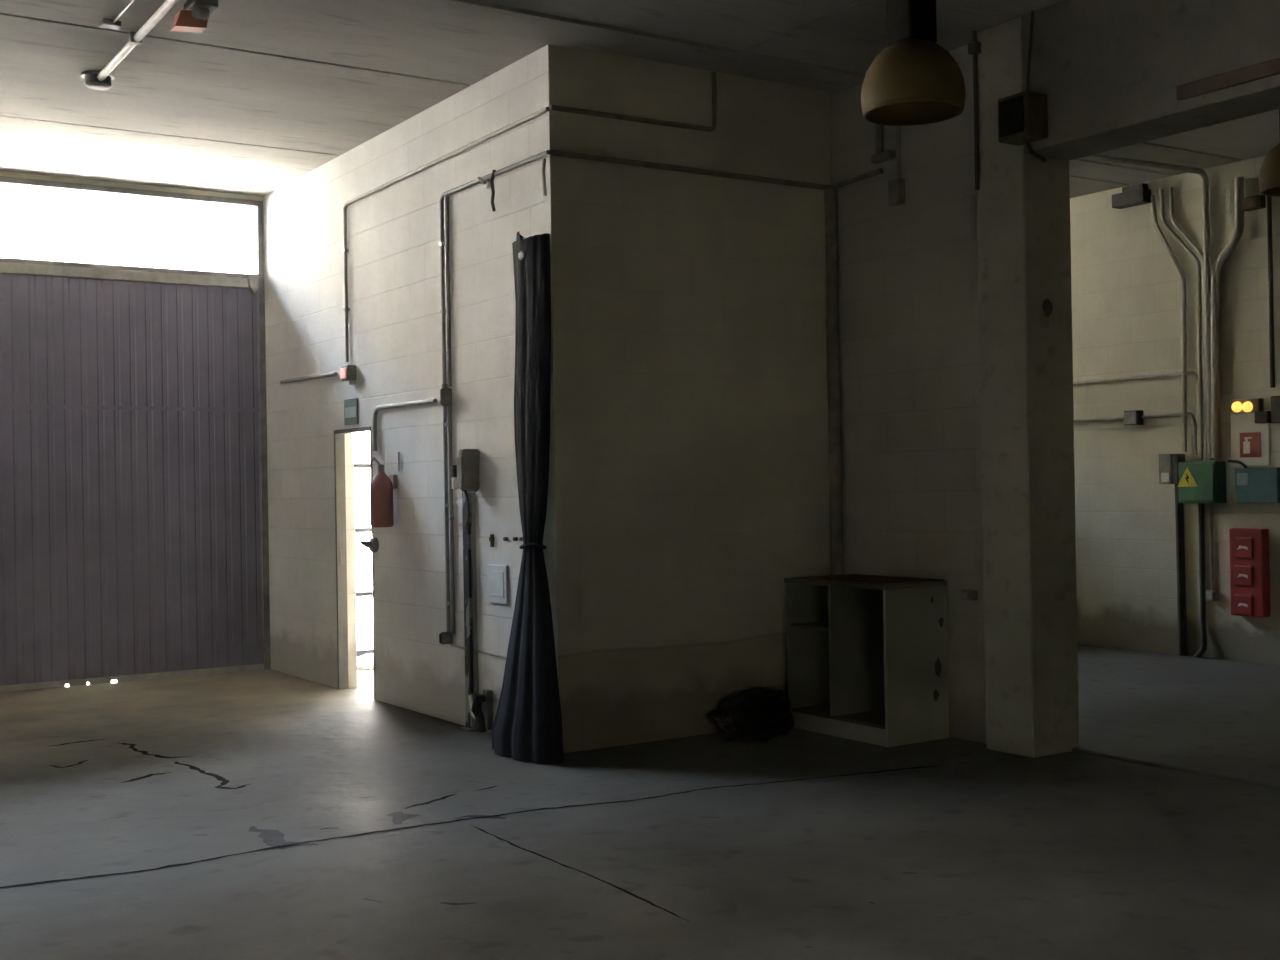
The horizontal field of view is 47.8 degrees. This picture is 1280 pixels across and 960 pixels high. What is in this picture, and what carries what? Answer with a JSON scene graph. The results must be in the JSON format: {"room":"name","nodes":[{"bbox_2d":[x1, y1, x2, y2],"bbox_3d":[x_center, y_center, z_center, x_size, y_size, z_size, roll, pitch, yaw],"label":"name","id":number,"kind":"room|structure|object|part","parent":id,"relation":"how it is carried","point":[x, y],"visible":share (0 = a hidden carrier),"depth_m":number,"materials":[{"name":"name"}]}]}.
{"room":"empty warehouse","nodes":[
{"label":"empty warehouse","id":0,"kind":"room"},
{"bbox_2d":[0,171,270,659],"bbox_3d":[-3.635,-0.581,12.615,13.700,4.500,0.200,-1,0,-33],"label":"wall","id":1,"kind":"structure","parent":0,"point":[2,173],"depth_m":12.13,"materials":[{"name":"white paint"}]},
{"bbox_2d":[0,175,263,278],"bbox_3d":[-6.271,-2.071,10.852,6.995,0.695,0.100,-1,0,-33],"label":"window","id":2,"kind":"structure","parent":1,"relation":"in","point":[257,205],"depth_m":12.20,"materials":[{"name":"metal"}]},
{"bbox_3d":[-6.273,-2.063,10.856,6.895,0.600,0.008,-1,0,-33],"label":"pane","id":3,"kind":"part","parent":2,"relation":"part of","materials":[{"name":"clear glass"}]},
{"bbox_2d":[0,262,270,691],"bbox_3d":[-6.215,-0.026,10.813,6.996,3.464,0.140,-1,0,-33],"label":"gate","id":4,"kind":"object","parent":1,"relation":"attached to","point":[134,536],"visible":1,"depth_m":12.08,"materials":[{"name":"grey metal"}]},
{"bbox_3d":[-6.270,-1.681,10.810,6.940,0.085,0.062,-1,0,-33],"label":"rail","id":5,"kind":"part","parent":4,"relation":"part of","materials":[{"name":"grey metal"}]},
{"bbox_3d":[-6.261,-1.118,10.808,6.940,1.070,0.037,-1,0,-33],"label":"panel","id":6,"kind":"part","parent":4,"relation":"part of","materials":[{"name":"grey paint"}]},
{"bbox_3d":[-6.256,-0.573,10.813,6.940,0.036,0.048,-1,0,-33],"label":"rail","id":7,"kind":"part","parent":4,"relation":"part of","materials":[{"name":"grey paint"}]},
{"bbox_3d":[-6.236,0.549,10.808,6.940,2.225,0.037,-1,0,-33],"label":"panel","id":8,"kind":"part","parent":4,"relation":"part of","materials":[{"name":"grey paint"}]},
{"bbox_3d":[-6.216,1.681,10.803,6.940,0.050,0.056,-1,0,-33],"label":"rail","id":9,"kind":"part","parent":4,"relation":"part of","materials":[{"name":"grey metal"}]},
{"bbox_3d":[-3.324,-0.051,12.733,0.056,3.430,0.090,-1,0,-33],"label":"post","id":10,"kind":"part","parent":4,"relation":"part of","materials":[{"name":"metal"}]},
{"bbox_2d":[263,45,557,733],"bbox_3d":[-1.836,-0.617,10.640,0.150,4.500,5.076,-1,0,-33],"label":"wall","id":11,"kind":"structure","parent":0,"point":[393,232],"depth_m":10.20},
{"bbox_2d":[280,372,337,383],"bbox_3d":[-2.718,-0.833,11.811,0.034,0.056,1.238,-1,0,-33],"label":"conduit","id":12,"kind":"object","parent":11,"relation":"attached to","point":[331,374],"visible":1,"depth_m":11.74,"materials":[{"name":"grey plastic"}]},
{"bbox_2d":[340,365,356,384],"bbox_3d":[-2.224,-0.798,11.012,0.088,0.149,0.130,-1,0,-33],"label":"emergency light","id":13,"kind":"object","parent":11,"relation":"attached to","point":[347,372],"visible":1,"depth_m":10.97,"materials":[{"name":"grey plastic"}]},
{"bbox_2d":[344,398,357,424],"bbox_3d":[-2.213,-0.522,11.070,0.014,0.197,0.254,-1,0,-33],"label":"exit sign","id":14,"kind":"object","parent":11,"relation":"attached to","point":[350,405],"visible":1,"depth_m":11.05,"materials":[{"name":"green plastic"}]},
{"bbox_2d":[334,426,378,699],"bbox_3d":[-2.126,0.622,11.034,0.235,2.035,0.830,-1,0,-33],"label":"door","id":15,"kind":"structure","parent":11,"relation":"in","point":[372,544],"depth_m":11.35,"materials":[{"name":"metal"}]},
{"bbox_3d":[-2.014,0.481,10.722,0.085,0.110,0.182,-1,0,-33],"label":"handle","id":16,"kind":"part","parent":15,"relation":"part of","materials":[{"name":"black metal"}]},
{"bbox_2d":[370,452,399,526],"bbox_3d":[-1.843,0.070,10.358,0.188,0.534,0.210,-1,0,-33],"label":"fire extinguisher","id":17,"kind":"object","parent":11,"relation":"attached to","point":[382,486],"visible":1,"depth_m":10.29,"materials":[{"name":"metal"}]},
{"bbox_2d":[372,398,437,450],"bbox_3d":[-1.674,-0.387,10.224,0.034,0.332,1.063,-1,0,-33],"label":"conduit","id":18,"kind":"object","parent":11,"relation":"attached to","point":[428,401],"visible":1,"depth_m":10.43,"materials":[{"name":"grey plastic"}]},
{"bbox_2d":[439,631,452,644],"bbox_3d":[-1.295,1.053,9.630,0.092,0.084,0.029,-1,0,-33],"label":"switch box","id":19,"kind":"object","parent":11,"relation":"attached to","point":[444,637],"visible":1,"depth_m":9.61,"materials":[{"name":"grey plastic"}]},
{"bbox_2d":[440,384,451,405],"bbox_3d":[-1.301,-0.566,9.611,0.083,0.148,0.060,-1,0,-33],"label":"junction box","id":20,"kind":"object","parent":11,"relation":"attached to","point":[445,392],"visible":1,"depth_m":9.59,"materials":[{"name":"grey plastic"}]},
{"bbox_2d":[343,107,549,361],"bbox_3d":[-1.396,-1.544,9.784,0.042,1.244,3.179,-1,0,-33],"label":"conduit","id":21,"kind":"object","parent":11,"relation":"attached to","point":[346,309],"visible":1,"depth_m":10.36,"materials":[{"name":"grey metal"}]},
{"bbox_2d":[443,405,454,633],"bbox_3d":[-1.269,0.260,9.630,0.042,1.520,0.098,-1,0,-33],"label":"conduit","id":22,"kind":"object","parent":11,"relation":"attached to","point":[447,437],"visible":0.97,"depth_m":9.61,"materials":[{"name":"grey plastic"}]},
{"bbox_2d":[452,465,458,488],"bbox_3d":[-1.216,-0.019,9.524,0.050,0.158,0.030,-1,0,-33],"label":"bell","id":23,"kind":"object","parent":11,"relation":"attached to","point":[455,485],"visible":0.63,"depth_m":9.51,"materials":[{"name":"white plastic"}]},
{"bbox_2d":[457,449,479,529],"bbox_3d":[-1.101,0.063,9.272,0.136,0.523,0.144,-1,0,-33],"label":"control box","id":24,"kind":"object","parent":11,"relation":"attached to","point":[468,461],"visible":1,"depth_m":9.24,"materials":[{"name":"beige plastic"}]},
{"bbox_2d":[450,644,505,658],"bbox_3d":[-1.023,1.104,9.286,0.013,0.026,0.873,-1,0,-33],"label":"loose cable","id":25,"kind":"object","parent":11,"relation":"attached to","point":[450,644],"visible":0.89,"depth_m":9.24,"materials":[{"name":"grey plastic"}]},
{"bbox_2d":[476,176,489,188],"bbox_3d":[-0.996,-1.877,9.116,0.082,0.072,0.060,-1,0,-33],"label":"wall hook","id":26,"kind":"object","parent":11,"relation":"attached to","point":[486,183],"visible":0.99,"depth_m":9.11,"materials":[{"name":"white plastic"}]},
{"bbox_2d":[489,534,494,546],"bbox_3d":[-0.936,0.383,9.128,0.025,0.080,0.032,-1,0,-33],"label":"plug","id":27,"kind":"object","parent":11,"relation":"attached to","point":[491,538],"visible":1,"depth_m":9.12,"materials":[{"name":"black plastic"}]},
{"bbox_2d":[439,150,549,386],"bbox_3d":[-0.923,-1.275,9.068,0.042,1.296,1.468,-1,0,-33],"label":"conduit","id":28,"kind":"object","parent":11,"relation":"attached to","point":[444,199],"visible":1,"depth_m":9.59,"materials":[{"name":"grey plastic"}]},
{"bbox_2d":[490,170,495,211],"bbox_3d":[-0.915,-1.805,9.008,0.036,0.264,0.064,-1,0,-5],"label":"wire","id":29,"kind":"object","parent":28,"relation":"hanging from","point":[493,171],"visible":1,"depth_m":9.00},
{"bbox_2d":[541,158,546,195],"bbox_3d":[-0.562,-1.778,8.476,0.023,0.219,0.049,-1,0,15],"label":"cable","id":30,"kind":"object","parent":28,"relation":"hanging from","point":[544,159],"visible":1,"depth_m":8.47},
{"bbox_2d":[488,564,508,603],"bbox_3d":[-0.891,0.652,9.069,0.020,0.239,0.248,-1,0,-33],"label":"cover plate","id":31,"kind":"object","parent":11,"relation":"attached to","point":[498,591],"visible":1,"depth_m":9.04,"materials":[{"name":"white plastic"}]},
{"bbox_2d":[492,231,563,763],"bbox_3d":[-0.677,0.062,8.461,0.312,3.078,0.716,-1,0,-33],"label":"curtain","id":32,"kind":"object","parent":11,"relation":"hanging from","point":[527,724],"visible":1,"depth_m":8.40,"materials":[{"name":"black cloth"}]},
{"bbox_2d":[0,644,1279,959],"bbox_3d":[1.460,1.650,4.875,14.100,0.222,18.280,-1,0,-33],"label":"floor","id":33,"kind":"structure","parent":0,"point":[268,814],"depth_m":6.48,"materials":[{"name":"concrete"}]},
{"bbox_2d":[460,492,478,730],"bbox_3d":[-1.117,0.849,9.364,0.080,1.537,0.115,-1,0,-33],"label":"post","id":34,"kind":"object","parent":33,"relation":"on","point":[469,535],"visible":0.89,"depth_m":9.34,"materials":[{"name":"metal"}]},
{"bbox_3d":[-1.104,1.611,9.362,0.080,0.012,0.115,-1,0,-33],"label":"foot plate","id":35,"kind":"part","parent":34,"relation":"part of","materials":[{"name":"metal"}]},
{"bbox_2d":[468,689,492,732],"bbox_3d":[-1.016,1.467,9.175,0.165,0.264,0.096,-1,0,3],"label":"clamp","id":36,"kind":"object","parent":33,"relation":"on","point":[485,717],"visible":0.98,"depth_m":9.15,"materials":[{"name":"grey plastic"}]},
{"bbox_3d":[-0.967,1.459,9.184,0.040,0.250,0.065,-1,0,-33],"label":"plate","id":37,"kind":"part","parent":36,"relation":"part of","materials":[{"name":"grey metal"}]},
{"bbox_2d":[710,687,793,741],"bbox_3d":[0.710,1.438,8.936,0.604,0.295,0.436,-1,0,-33],"label":"sack","id":38,"kind":"object","parent":33,"relation":"on","point":[761,715],"visible":1,"depth_m":8.78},
{"bbox_2d":[784,574,948,746],"bbox_3d":[1.402,1.094,9.017,0.510,0.961,0.941,-1,0,-33],"label":"base cabinet","id":39,"kind":"object","parent":33,"relation":"on","point":[867,655],"visible":0.98,"depth_m":8.94,"materials":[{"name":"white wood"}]},
{"bbox_3d":[1.159,1.117,9.398,0.500,0.925,0.022,-1,0,-33],"label":"panel","id":40,"kind":"part","parent":39,"relation":"part of","materials":[{"name":"white wood"}]},
{"bbox_2d":[791,621,828,631],"bbox_3d":[1.267,0.928,9.232,0.473,0.022,0.378,-1,0,-33],"label":"shelf","id":41,"kind":"object","parent":39,"relation":"attached to","point":[796,626],"depth_m":9.23,"materials":[{"name":"beige wood"}]},
{"bbox_3d":[1.411,1.464,9.018,0.478,0.020,0.881,-1,0,-33],"label":"panel","id":42,"kind":"part","parent":39,"relation":"part of","materials":[{"name":"brown wood"}]},
{"bbox_3d":[1.394,0.635,9.019,0.510,0.028,0.941,-1,0,-33],"label":"panel","id":43,"kind":"part","parent":39,"relation":"part of","materials":[{"name":"brown wood"}]},
{"bbox_3d":[1.653,1.107,8.642,0.500,0.925,0.022,-1,0,-33],"label":"panel","id":44,"kind":"part","parent":39,"relation":"part of","materials":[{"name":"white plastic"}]},
{"bbox_2d":[977,17,1078,757],"bbox_3d":[2.233,-0.522,8.350,0.390,4.160,0.360,-1,0,-33],"label":"column","id":45,"kind":"structure","parent":33,"relation":"on","point":[1023,200],"depth_m":8.21,"materials":[{"name":"concrete"}]},
{"bbox_2d":[968,31,980,189],"bbox_3d":[1.942,-2.139,8.361,0.045,0.917,0.060,-1,0,-33],"label":"conduit","id":46,"kind":"object","parent":45,"relation":"attached to","point":[974,47],"visible":1,"depth_m":8.35,"materials":[{"name":"grey metal"}]},
{"bbox_2d":[998,10,1047,161],"bbox_3d":[2.107,-2.174,7.983,0.182,0.856,0.218,-1,0,-33],"label":"speaker box","id":47,"kind":"object","parent":45,"relation":"attached to","point":[1022,116],"visible":1,"depth_m":7.92,"materials":[{"name":"black plastic"}]},
{"bbox_2d":[999,96,1023,136],"bbox_3d":[2.040,-1.996,7.936,0.014,0.194,0.168,-1,0,-33],"label":"grille","id":48,"kind":"object","parent":47,"relation":"attached to","point":[1011,108],"depth_m":7.93,"materials":[{"name":"black metal"}]},
{"bbox_2d":[1042,299,1052,316],"bbox_3d":[2.306,-0.972,8.175,0.051,0.109,0.060,-1,0,24],"label":"hole","id":49,"kind":"object","parent":45,"relation":"attached to","point":[1047,307],"depth_m":8.16,"materials":[{"name":"black"}]},
{"bbox_2d":[0,0,1279,197],"bbox_3d":[1.333,-2.741,4.972,14.100,0.312,18.480,-1,0,-33],"label":"ceiling","id":50,"kind":"structure","parent":0,"point":[270,93],"depth_m":8.81,"materials":[{"name":"concrete"}]},
{"bbox_2d":[99,0,135,29],"bbox_3d":[-2.588,-2.510,7.445,0.100,0.030,1.250,-1,0,-33],"label":"conduit","id":51,"kind":"object","parent":50,"relation":"attached to","point":[104,23],"visible":1,"depth_m":7.90,"materials":[{"name":"metal"}]},
{"bbox_3d":[-2.908,-2.503,7.934,0.100,0.030,0.080,-1,0,-33],"label":"plate","id":52,"kind":"part","parent":51,"relation":"part of","materials":[{"name":"metal"}]},
{"bbox_2d":[81,0,178,89],"bbox_3d":[-2.032,-2.498,6.924,0.196,0.075,5.036,-1,0,-33],"label":"conduit","id":53,"kind":"object","parent":50,"relation":"attached to","point":[97,80],"visible":1,"depth_m":8.38,"materials":[{"name":"grey metal"}]},
{"bbox_3d":[-3.357,-2.501,8.950,0.196,0.012,0.196,-1,0,-33],"label":"plate","id":54,"kind":"part","parent":53,"relation":"part of","materials":[{"name":"white plastic"}]},
{"bbox_2d":[170,0,217,32],"bbox_3d":[-2.354,-2.458,7.631,0.190,0.140,0.240,-1,0,-33],"label":"beacon","id":55,"kind":"object","parent":50,"relation":"attached to","point":[194,17],"visible":1,"depth_m":7.61,"materials":[{"name":"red plastic"}]},
{"bbox_2d":[861,0,965,125],"bbox_3d":[1.221,-2.119,6.501,0.464,0.944,0.464,-1,0,-33],"label":"pendant lamp","id":56,"kind":"object","parent":50,"relation":"hanging from","point":[915,80],"visible":1,"depth_m":6.39,"materials":[{"name":"metal"}]},
{"bbox_2d":[1021,0,1279,159],"bbox_3d":[5.373,-2.284,3.509,0.390,0.770,11.220,-1,0,-33],"label":"beam","id":57,"kind":"structure","parent":50,"relation":"attached to","point":[1109,72],"depth_m":7.47,"materials":[{"name":"concrete"}]},
{"bbox_2d":[1176,58,1279,100],"bbox_3d":[3.389,-1.948,6.166,0.030,0.070,2.546,-1,0,-33],"label":"batten","id":58,"kind":"object","parent":57,"relation":"attached to","point":[1269,68],"visible":1,"depth_m":6.98,"materials":[{"name":"brown wood"}]},
{"bbox_2d":[1259,109,1279,196],"bbox_3d":[4.100,-2.220,9.001,0.464,0.823,0.464,-1,0,-33],"label":"pendant lamp","id":59,"kind":"object","parent":50,"relation":"hanging from","point":[1269,175],"visible":0.98,"depth_m":8.95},
{"bbox_2d":[548,44,830,752],"bbox_3d":[0.355,-0.658,9.125,2.160,4.500,0.150,-1,0,-33],"label":"wall","id":60,"kind":"structure","parent":0,"point":[689,323],"depth_m":8.97,"materials":[{"name":"white paint"}]},
{"bbox_2d":[549,72,716,131],"bbox_3d":[-0.022,-2.369,8.791,1.206,0.390,0.032,-1,0,-33],"label":"conduit","id":61,"kind":"object","parent":60,"relation":"attached to","point":[714,77],"visible":1,"depth_m":8.85,"materials":[{"name":"grey metal"}]},
{"bbox_2d":[550,149,882,189],"bbox_3d":[0.513,-1.944,8.844,2.147,0.056,0.518,-1,0,-33],"label":"conduit","id":62,"kind":"object","parent":60,"relation":"attached to","point":[553,152],"visible":1,"depth_m":9.07,"materials":[{"name":"grey metal"}]},
{"bbox_2d":[824,189,843,574],"bbox_3d":[1.294,-0.173,9.583,0.081,3.502,0.081,-1,0,-33],"label":"pipe","id":63,"kind":"object","parent":60,"relation":"attached to","point":[830,195],"visible":0.66,"depth_m":9.55,"materials":[{"name":"grey metal"}]},
{"bbox_2d":[830,44,985,743],"bbox_3d":[0.385,-0.652,11.236,0.200,4.500,6.510,-1,0,-33],"label":"wall","id":64,"kind":"structure","parent":0,"point":[908,272],"depth_m":9.00,"materials":[{"name":"white paint"}]},
{"bbox_2d":[871,124,895,163],"bbox_3d":[1.543,-2.309,9.192,0.060,0.558,0.170,-1,0,-33],"label":"conduit","id":65,"kind":"object","parent":64,"relation":"attached to","point":[879,156],"visible":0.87,"depth_m":9.20,"materials":[{"name":"grey metal"}]},
{"bbox_2d":[888,126,904,205],"bbox_3d":[1.609,-2.160,9.093,0.060,0.859,0.100,-1,0,-33],"label":"conduit","id":66,"kind":"object","parent":64,"relation":"attached to","point":[896,187],"visible":0.84,"depth_m":9.08,"materials":[{"name":"grey metal"}]},
{"bbox_2d":[888,178,904,205],"bbox_3d":[1.615,-1.811,9.092,0.060,0.160,0.100,-1,0,-33],"label":"socket","id":67,"kind":"object","parent":66,"relation":"attached to","point":[896,187],"depth_m":9.06,"materials":[{"name":"grey plastic"}]},
{"bbox_2d":[961,590,977,600],"bbox_3d":[1.959,0.686,8.615,0.068,0.060,0.090,-1,0,-33],"label":"wall socket","id":68,"kind":"object","parent":64,"relation":"attached to","point":[970,595],"visible":1,"depth_m":8.58,"materials":[{"name":"grey plastic"}]},
{"bbox_2d":[1070,155,1279,664],"bbox_3d":[7.128,-0.771,8.853,0.200,4.500,18.280,-1,0,-33],"label":"wall","id":69,"kind":"structure","parent":0,"point":[1126,286],"depth_m":12.65,"materials":[{"name":"white paint"}]},
{"bbox_2d":[1112,183,1150,208],"bbox_3d":[4.345,-2.511,12.777,0.120,0.171,0.337,-1,0,-33],"label":"ceiling fitting","id":70,"kind":"object","parent":69,"relation":"attached to","point":[1137,194],"visible":1,"depth_m":12.71,"materials":[{"name":"grey metal"}]},
{"bbox_2d":[1124,410,1143,425],"bbox_3d":[4.370,-0.550,12.801,0.100,0.131,0.146,-1,0,-33],"label":"junction box","id":71,"kind":"object","parent":69,"relation":"attached to","point":[1132,417],"visible":1,"depth_m":12.75,"materials":[{"name":"black plastic"}]},
{"bbox_3d":[4.333,-0.550,12.777,0.012,0.111,0.126,-1,0,-33],"label":"lid","id":72,"kind":"part","parent":71,"relation":"part of","materials":[{"name":"grey plastic"}]},
{"bbox_2d":[1074,412,1196,454],"bbox_3d":[4.261,-0.391,13.013,0.040,0.377,1.733,-1,0,-33],"label":"conduit","id":73,"kind":"object","parent":69,"relation":"attached to","point":[1194,424],"visible":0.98,"depth_m":12.57,"materials":[{"name":"grey metal"}]},
{"bbox_2d":[1073,371,1198,449],"bbox_3d":[4.273,-0.583,12.990,0.040,0.678,1.772,-1,0,-33],"label":"conduit","id":74,"kind":"object","parent":69,"relation":"attached to","point":[1187,373],"visible":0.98,"depth_m":12.63,"materials":[{"name":"grey metal"}]},
{"bbox_2d":[1078,154,1213,459],"bbox_3d":[3.230,-1.372,11.337,3.583,2.455,0.052,-1,0,-28],"label":"conduit","id":75,"kind":"object","parent":69,"relation":"attached to","point":[1100,158],"visible":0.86,"depth_m":12.15,"materials":[{"name":"grey metal"}]},
{"bbox_2d":[1151,195,1186,451],"bbox_3d":[4.581,-1.363,12.497,0.036,2.250,0.334,-1,0,-33],"label":"conduit","id":76,"kind":"object","parent":69,"relation":"attached to","point":[1153,202],"visible":1,"depth_m":12.37,"materials":[{"name":"grey metal"}]},
{"bbox_2d":[1159,454,1184,483],"bbox_3d":[4.583,-0.095,12.451,0.138,0.262,0.175,-1,0,-33],"label":"box","id":77,"kind":"object","parent":69,"relation":"attached to","point":[1168,463],"visible":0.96,"depth_m":12.40,"materials":[{"name":"grey plastic"}]},
{"bbox_2d":[1174,484,1186,655],"bbox_3d":[4.653,0.770,12.434,0.069,1.478,0.079,-1,0,-33],"label":"conduit","id":78,"kind":"object","parent":69,"relation":"attached to","point":[1179,507],"visible":0.84,"depth_m":12.41,"materials":[{"name":"black metal"}]},
{"bbox_2d":[1160,189,1202,459],"bbox_3d":[4.647,-1.345,12.396,0.032,2.356,0.386,-1,0,-33],"label":"conduit","id":79,"kind":"object","parent":69,"relation":"attached to","point":[1164,223],"visible":1,"depth_m":12.24,"materials":[{"name":"grey metal"}]},
{"bbox_2d":[1169,187,1206,459],"bbox_3d":[4.689,-1.346,12.333,0.032,2.358,0.353,-1,0,-33],"label":"conduit","id":80,"kind":"object","parent":69,"relation":"attached to","point":[1173,221],"visible":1,"depth_m":12.21,"materials":[{"name":"grey metal"}]},
{"bbox_2d":[1194,503,1206,657],"bbox_3d":[4.751,0.837,12.261,0.075,1.376,0.122,-1,0,-33],"label":"conduit","id":81,"kind":"object","parent":69,"relation":"attached to","point":[1203,629],"visible":0.98,"depth_m":12.24,"materials":[{"name":"black plastic"}]},
{"bbox_2d":[1178,461,1226,502],"bbox_3d":[4.739,0.020,12.197,0.159,0.351,0.370,-1,0,-33],"label":"electrical box","id":82,"kind":"object","parent":69,"relation":"attached to","point":[1203,481],"visible":1,"depth_m":12.11,"materials":[{"name":"green plastic"}]},
{"bbox_3d":[4.684,0.021,12.161,0.014,0.311,0.330,-1,0,-33],"label":"door","id":83,"kind":"part","parent":82,"relation":"part of","materials":[{"name":"green metal"}]},
{"bbox_2d":[1209,503,1213,589],"bbox_3d":[4.822,0.549,12.189,0.024,0.764,0.024,-1,0,-33],"label":"conduit","id":84,"kind":"object","parent":69,"relation":"attached to","point":[1210,504],"visible":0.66,"depth_m":12.18,"materials":[{"name":"grey plastic"}]},
{"bbox_2d":[1206,590,1218,600],"bbox_3d":[4.821,0.975,12.177,0.066,0.088,0.084,-1,0,-33],"label":"wall socket","id":85,"kind":"object","parent":69,"relation":"attached to","point":[1211,595],"visible":1,"depth_m":12.15,"materials":[{"name":"grey plastic"}]},
{"bbox_2d":[1211,177,1243,457],"bbox_3d":[4.879,-1.338,12.005,0.072,2.306,0.342,-1,0,-33],"label":"conduit","id":86,"kind":"object","parent":69,"relation":"attached to","point":[1232,244],"visible":1,"depth_m":12.07,"materials":[{"name":"grey metal"}]},
{"bbox_2d":[1231,398,1263,412],"bbox_3d":[4.975,-0.609,11.866,0.110,0.113,0.254,-1,0,-33],"label":"emergency light","id":87,"kind":"object","parent":69,"relation":"attached to","point":[1252,405],"visible":0.96,"depth_m":11.81,"materials":[{"name":"beige plastic"}]},
{"bbox_2d":[1229,528,1269,617],"bbox_3d":[4.997,0.758,11.857,0.116,0.719,0.305,-1,0,-33],"label":"panel","id":88,"kind":"object","parent":69,"relation":"attached to","point":[1249,547],"visible":1,"depth_m":11.80,"materials":[{"name":"red metal"}]},
{"bbox_2d":[1233,594,1252,615],"bbox_3d":[4.948,1.023,11.852,0.014,0.170,0.170,-1,0,-33],"label":"socket","id":89,"kind":"object","parent":88,"relation":"attached to","point":[1242,603],"depth_m":11.85,"materials":[{"name":"red plastic"}]},
{"bbox_2d":[1233,565,1252,585],"bbox_3d":[4.947,0.784,11.849,0.014,0.170,0.170,-1,0,-33],"label":"socket","id":90,"kind":"object","parent":88,"relation":"attached to","point":[1242,574],"depth_m":11.84,"materials":[{"name":"red plastic"}]},
{"bbox_2d":[1233,537,1252,557],"bbox_3d":[4.945,0.553,11.846,0.014,0.170,0.170,-1,0,-33],"label":"socket","id":91,"kind":"object","parent":88,"relation":"attached to","point":[1242,546],"depth_m":11.84,"materials":[{"name":"red plastic"}]},
{"bbox_2d":[1230,410,1269,465],"bbox_3d":[5.019,-0.344,11.893,0.012,0.449,0.348,-1,0,-33],"label":"board","id":92,"kind":"object","parent":69,"relation":"attached to","point":[1239,422],"visible":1,"depth_m":11.90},
{"bbox_2d":[1240,432,1260,457],"bbox_3d":[5.016,-0.288,11.879,0.011,0.204,0.188,-1,0,-33],"label":"sign","id":93,"kind":"object","parent":92,"relation":"attached to","point":[1250,443],"visible":1,"depth_m":11.87,"materials":[{"name":"red plastic"}]},
{"bbox_2d":[1227,460,1279,502],"bbox_3d":[5.007,0.008,11.779,0.166,0.361,0.518,-1,0,-33],"label":"meter box","id":94,"kind":"object","parent":69,"relation":"attached to","point":[1252,485],"visible":1,"depth_m":11.68,"materials":[{"name":"blue plastic"}]},
{"bbox_2d":[1241,195,1265,210],"bbox_3d":[5.008,-2.262,11.800,0.086,0.103,0.170,-1,0,-33],"label":"cable box","id":95,"kind":"object","parent":69,"relation":"attached to","point":[1255,202],"visible":1,"depth_m":11.76,"materials":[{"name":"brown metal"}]},
{"bbox_3d":[4.975,-2.262,11.779,0.008,0.083,0.130,-1,0,-33],"label":"lid","id":96,"kind":"part","parent":95,"relation":"part of","materials":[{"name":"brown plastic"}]},
{"bbox_2d":[1254,396,1279,423],"bbox_3d":[5.112,-0.566,11.647,0.120,0.220,0.280,-1,0,-33],"label":"fitting","id":97,"kind":"object","parent":69,"relation":"attached to","point":[1273,416],"visible":1,"depth_m":11.62,"materials":[{"name":"black plastic"}]},
{"bbox_2d":[1267,196,1274,387],"bbox_3d":[5.102,-1.683,11.693,0.036,1.872,0.036,-1,0,-33],"label":"conduit","id":98,"kind":"object","parent":69,"relation":"attached to","point":[1269,198],"visible":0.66,"depth_m":11.68,"materials":[{"name":"black metal"}]},
{"label":"outside","id":99,"kind":"structure","parent":0,"visible":0},
{"bbox_2d":[65,578,372,686],"bbox_3d":[-3.203,1.827,12.649,140.000,0.270,170.000,-1,0,-33],"label":"ground","id":100,"kind":"structure","parent":99,"point":[364,605],"depth_m":18.01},
{"bbox_2d":[0,185,371,578],"bbox_3d":[-16.461,-3.070,23.674,110.000,10.030,9.150,-1,0,-33],"label":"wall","id":101,"kind":"structure","parent":100,"relation":"on","point":[36,223],"depth_m":23.77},
{"bbox_2d":[354,463,372,656],"bbox_3d":[-2.542,0.694,13.622,2.400,1.980,0.080,-1,0,-33],"label":"barrier fence","id":102,"kind":"object","parent":100,"relation":"on","point":[361,652],"visible":0.15,"depth_m":13.55,"materials":[{"name":"white metal"}]},
{"bbox_3d":[-2.550,-0.136,13.617,2.400,0.047,0.047,-1,0,-33],"label":"rail","id":103,"kind":"part","parent":102,"relation":"part of","materials":[{"name":"white metal"}]},
{"bbox_3d":[-2.541,0.469,13.615,2.400,0.047,0.047,-1,0,-33],"label":"rail","id":104,"kind":"part","parent":102,"relation":"part of","materials":[{"name":"white metal"}]},
{"bbox_3d":[-2.530,1.069,13.613,2.400,0.047,0.047,-1,0,-33],"label":"rail","id":105,"kind":"part","parent":102,"relation":"part of","materials":[{"name":"grey metal"}]}
]}

